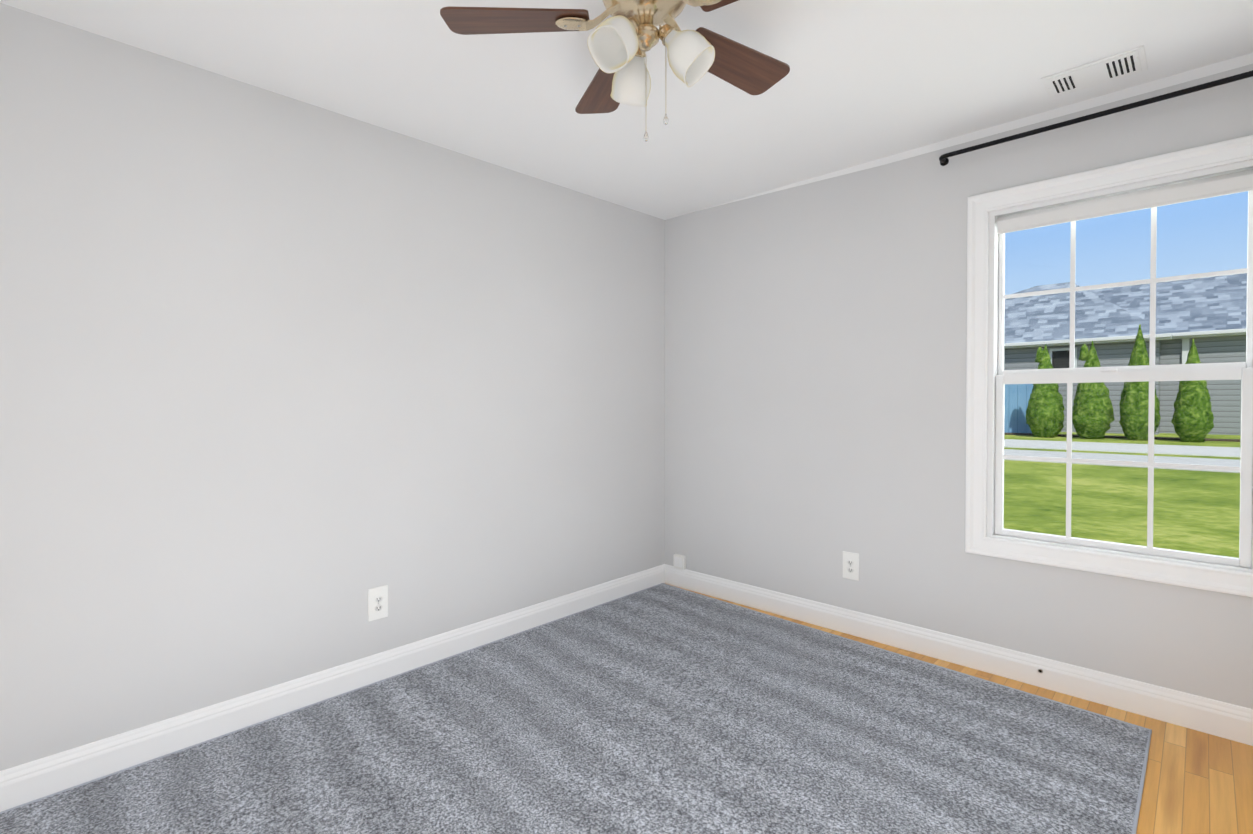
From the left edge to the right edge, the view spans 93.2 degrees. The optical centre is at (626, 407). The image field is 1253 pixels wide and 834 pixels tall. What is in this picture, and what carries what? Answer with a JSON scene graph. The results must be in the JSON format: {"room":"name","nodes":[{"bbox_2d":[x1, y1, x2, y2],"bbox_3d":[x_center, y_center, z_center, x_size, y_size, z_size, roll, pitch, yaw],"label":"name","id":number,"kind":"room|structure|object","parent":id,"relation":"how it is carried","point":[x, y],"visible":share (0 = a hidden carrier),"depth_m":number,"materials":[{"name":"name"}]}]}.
{"room":"bedroom","nodes":[
{"label":"bedroom","id":0,"kind":"room"},
{"bbox_2d":[0,3,664,770],"bbox_3d":[-1.108,0.018,2.702,0.160,2.521,4.070,1,1,44],"label":"wall","id":1,"kind":"structure","parent":0,"point":[286,383],"depth_m":2.30,"materials":[{"name":"grey paint"}]},
{"bbox_2d":[0,564,664,811],"bbox_3d":[-1.045,1.146,2.654,0.016,0.144,3.750,1,1,44],"label":"baseboard","id":2,"kind":"structure","parent":1,"relation":"attached to","point":[24,783],"depth_m":2.30,"materials":[{"name":"white paint"}]},
{"bbox_2d":[368,585,387,621],"bbox_3d":[-1.093,0.862,2.607,0.008,0.142,0.088,1,1,44],"label":"outlet","id":3,"kind":"object","parent":1,"relation":"attached to","point":[377,602],"visible":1,"depth_m":2.60,"materials":[{"name":"white plastic"}]},
{"bbox_2d":[0,0,1252,219],"bbox_3d":[0.042,-1.276,1.566,3.370,0.137,4.070,1,1,44],"label":"ceiling","id":4,"kind":"structure","parent":0,"point":[864,82],"depth_m":2.17,"materials":[{"name":"white paint"}]},
{"bbox_2d":[440,0,789,141],"bbox_3d":[0.076,-0.980,1.586,1.034,0.492,1.039,1,1,44],"label":"ceiling fan","id":5,"kind":"object","parent":4,"relation":"hanging from","point":[625,37],"visible":1,"depth_m":1.59,"materials":[{"name":"brown wood"}]},
{"bbox_2d":[1041,45,1147,98],"bbox_3d":[1.743,-1.240,2.211,0.295,0.014,0.210,1,1,44],"label":"ceiling vent","id":6,"kind":"object","parent":4,"relation":"in","point":[1107,69],"visible":1,"depth_m":2.19,"materials":[{"name":"white metal"}]},
{"bbox_2d":[665,53,1252,708],"bbox_3d":[1.406,-0.003,2.982,3.050,2.516,0.160,1,1,44],"label":"wall","id":7,"kind":"structure","parent":0,"point":[815,377],"depth_m":2.98,"materials":[{"name":"grey paint"}]},
{"bbox_2d":[673,554,685,569],"bbox_3d":[0.349,1.013,3.890,0.086,0.088,0.032,1,1,44],"label":"outlet","id":8,"kind":"object","parent":7,"relation":"attached to","point":[679,561],"visible":1,"depth_m":3.87,"materials":[{"name":"white plastic"}]},
{"bbox_2d":[843,551,858,580],"bbox_3d":[1.174,0.830,3.101,0.088,0.142,0.008,1,1,44],"label":"outlet","id":9,"kind":"object","parent":7,"relation":"attached to","point":[850,565],"visible":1,"depth_m":3.10,"materials":[{"name":"white plastic"}]},
{"bbox_2d":[665,564,1252,745],"bbox_3d":[1.345,1.126,2.933,3.050,0.140,0.016,1,1,44],"label":"baseboard","id":10,"kind":"structure","parent":7,"relation":"attached to","point":[1229,721],"depth_m":2.61,"materials":[{"name":"white paint"}]},
{"bbox_2d":[939,70,1252,165],"bbox_3d":[1.905,-1.148,2.314,1.276,0.044,0.082,1,1,44],"label":"curtain rod","id":11,"kind":"object","parent":7,"relation":"attached to","point":[943,159],"visible":1,"depth_m":2.31,"materials":[{"name":"black metal"}]},
{"bbox_2d":[965,135,1252,596],"bbox_3d":[1.970,-0.145,2.410,1.010,1.627,0.172,1,1,44],"label":"window","id":12,"kind":"structure","parent":7,"relation":"in","point":[999,377],"depth_m":2.44,"materials":[{"name":"white plastic"}]},
{"bbox_2d":[996,169,1252,233],"bbox_3d":[1.943,-0.808,2.374,0.790,0.083,0.044,1,1,44],"label":"roller blind","id":13,"kind":"object","parent":12,"relation":"attached to","point":[1218,185],"visible":0.92,"depth_m":2.31,"materials":[{"name":"white fabric"}]},
{"bbox_2d":[668,584,1252,833],"bbox_3d":[0.042,1.244,1.597,3.370,0.097,4.070,1,1,44],"label":"floor","id":14,"kind":"structure","parent":0,"point":[1197,782],"depth_m":1.95,"materials":[{"name":"brown wood"}]},
{"bbox_2d":[0,583,1151,833],"bbox_3d":[-0.058,1.206,1.894,2.457,0.038,3.385,1,1,44],"label":"rug","id":15,"kind":"object","parent":14,"relation":"on","point":[662,709],"visible":1,"depth_m":2.06,"materials":[{"name":"grey carpet"}]},
{"label":"outside","id":16,"kind":"structure","parent":0,"visible":0},
{"bbox_2d":[1004,432,1240,557],"bbox_3d":[42.177,0.710,47.054,140.000,1.586,119.820,1,1,44],"label":"lawn","id":17,"kind":"structure","parent":16,"point":[1132,522],"depth_m":8.14,"materials":[{"name":"green plant"}]},
{"bbox_2d":[1004,384,1032,432],"bbox_3d":[12.815,-0.173,25.604,7.996,2.441,0.100,1,1,44],"label":"fence","id":18,"kind":"object","parent":17,"relation":"on","point":[1015,423],"depth_m":23.18,"materials":[{"name":"blue wood"}]},
{"bbox_2d":[1025,345,1064,437],"bbox_3d":[14.994,-0.598,21.204,1.178,3.328,1.221,1,1,44],"label":"tree","id":19,"kind":"object","parent":17,"relation":"on","point":[1041,420],"depth_m":20.90,"materials":[{"name":"green plant"}]},
{"bbox_2d":[1072,341,1114,438],"bbox_3d":[15.956,-0.602,20.274,1.187,3.346,1.191,1,1,44],"label":"tree","id":20,"kind":"object","parent":17,"relation":"on","point":[1084,412],"depth_m":20.00,"materials":[{"name":"green plant"}]},
{"bbox_2d":[1004,439,1240,472],"bbox_3d":[11.716,1.142,15.773,140.000,0.755,7.375,1,1,44],"label":"road","id":21,"kind":"structure","parent":17,"relation":"on","point":[1126,447],"depth_m":14.94,"materials":[{"name":"concrete"}]},
{"bbox_2d":[1004,433,1240,441],"bbox_3d":[17.286,1.034,20.561,7.700,0.090,0.750,1,1,44],"label":"hedge bed","id":22,"kind":"object","parent":17,"relation":"on","point":[1171,438],"depth_m":19.91,"materials":[{"name":"brown soil"}]},
{"bbox_2d":[1004,273,1246,434],"bbox_3d":[22.299,-2.405,28.033,30.800,6.865,12.690,1,1,44],"label":"house","id":23,"kind":"structure","parent":17,"relation":"on","point":[1117,344],"depth_m":23.68,"materials":[{"name":"grey"}]},
{"bbox_2d":[1119,324,1160,440],"bbox_3d":[16.852,-0.822,19.425,1.032,3.794,1.044,1,1,44],"label":"tree","id":24,"kind":"object","parent":17,"relation":"on","point":[1139,402],"depth_m":19.22,"materials":[{"name":"green plant"}]},
{"bbox_2d":[1171,339,1213,441],"bbox_3d":[17.733,-0.534,18.554,0.984,3.226,0.998,1,1,44],"label":"tree","id":25,"kind":"object","parent":17,"relation":"on","point":[1202,424],"visible":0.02,"depth_m":18.30,"materials":[{"name":"green plant"}]}
]}

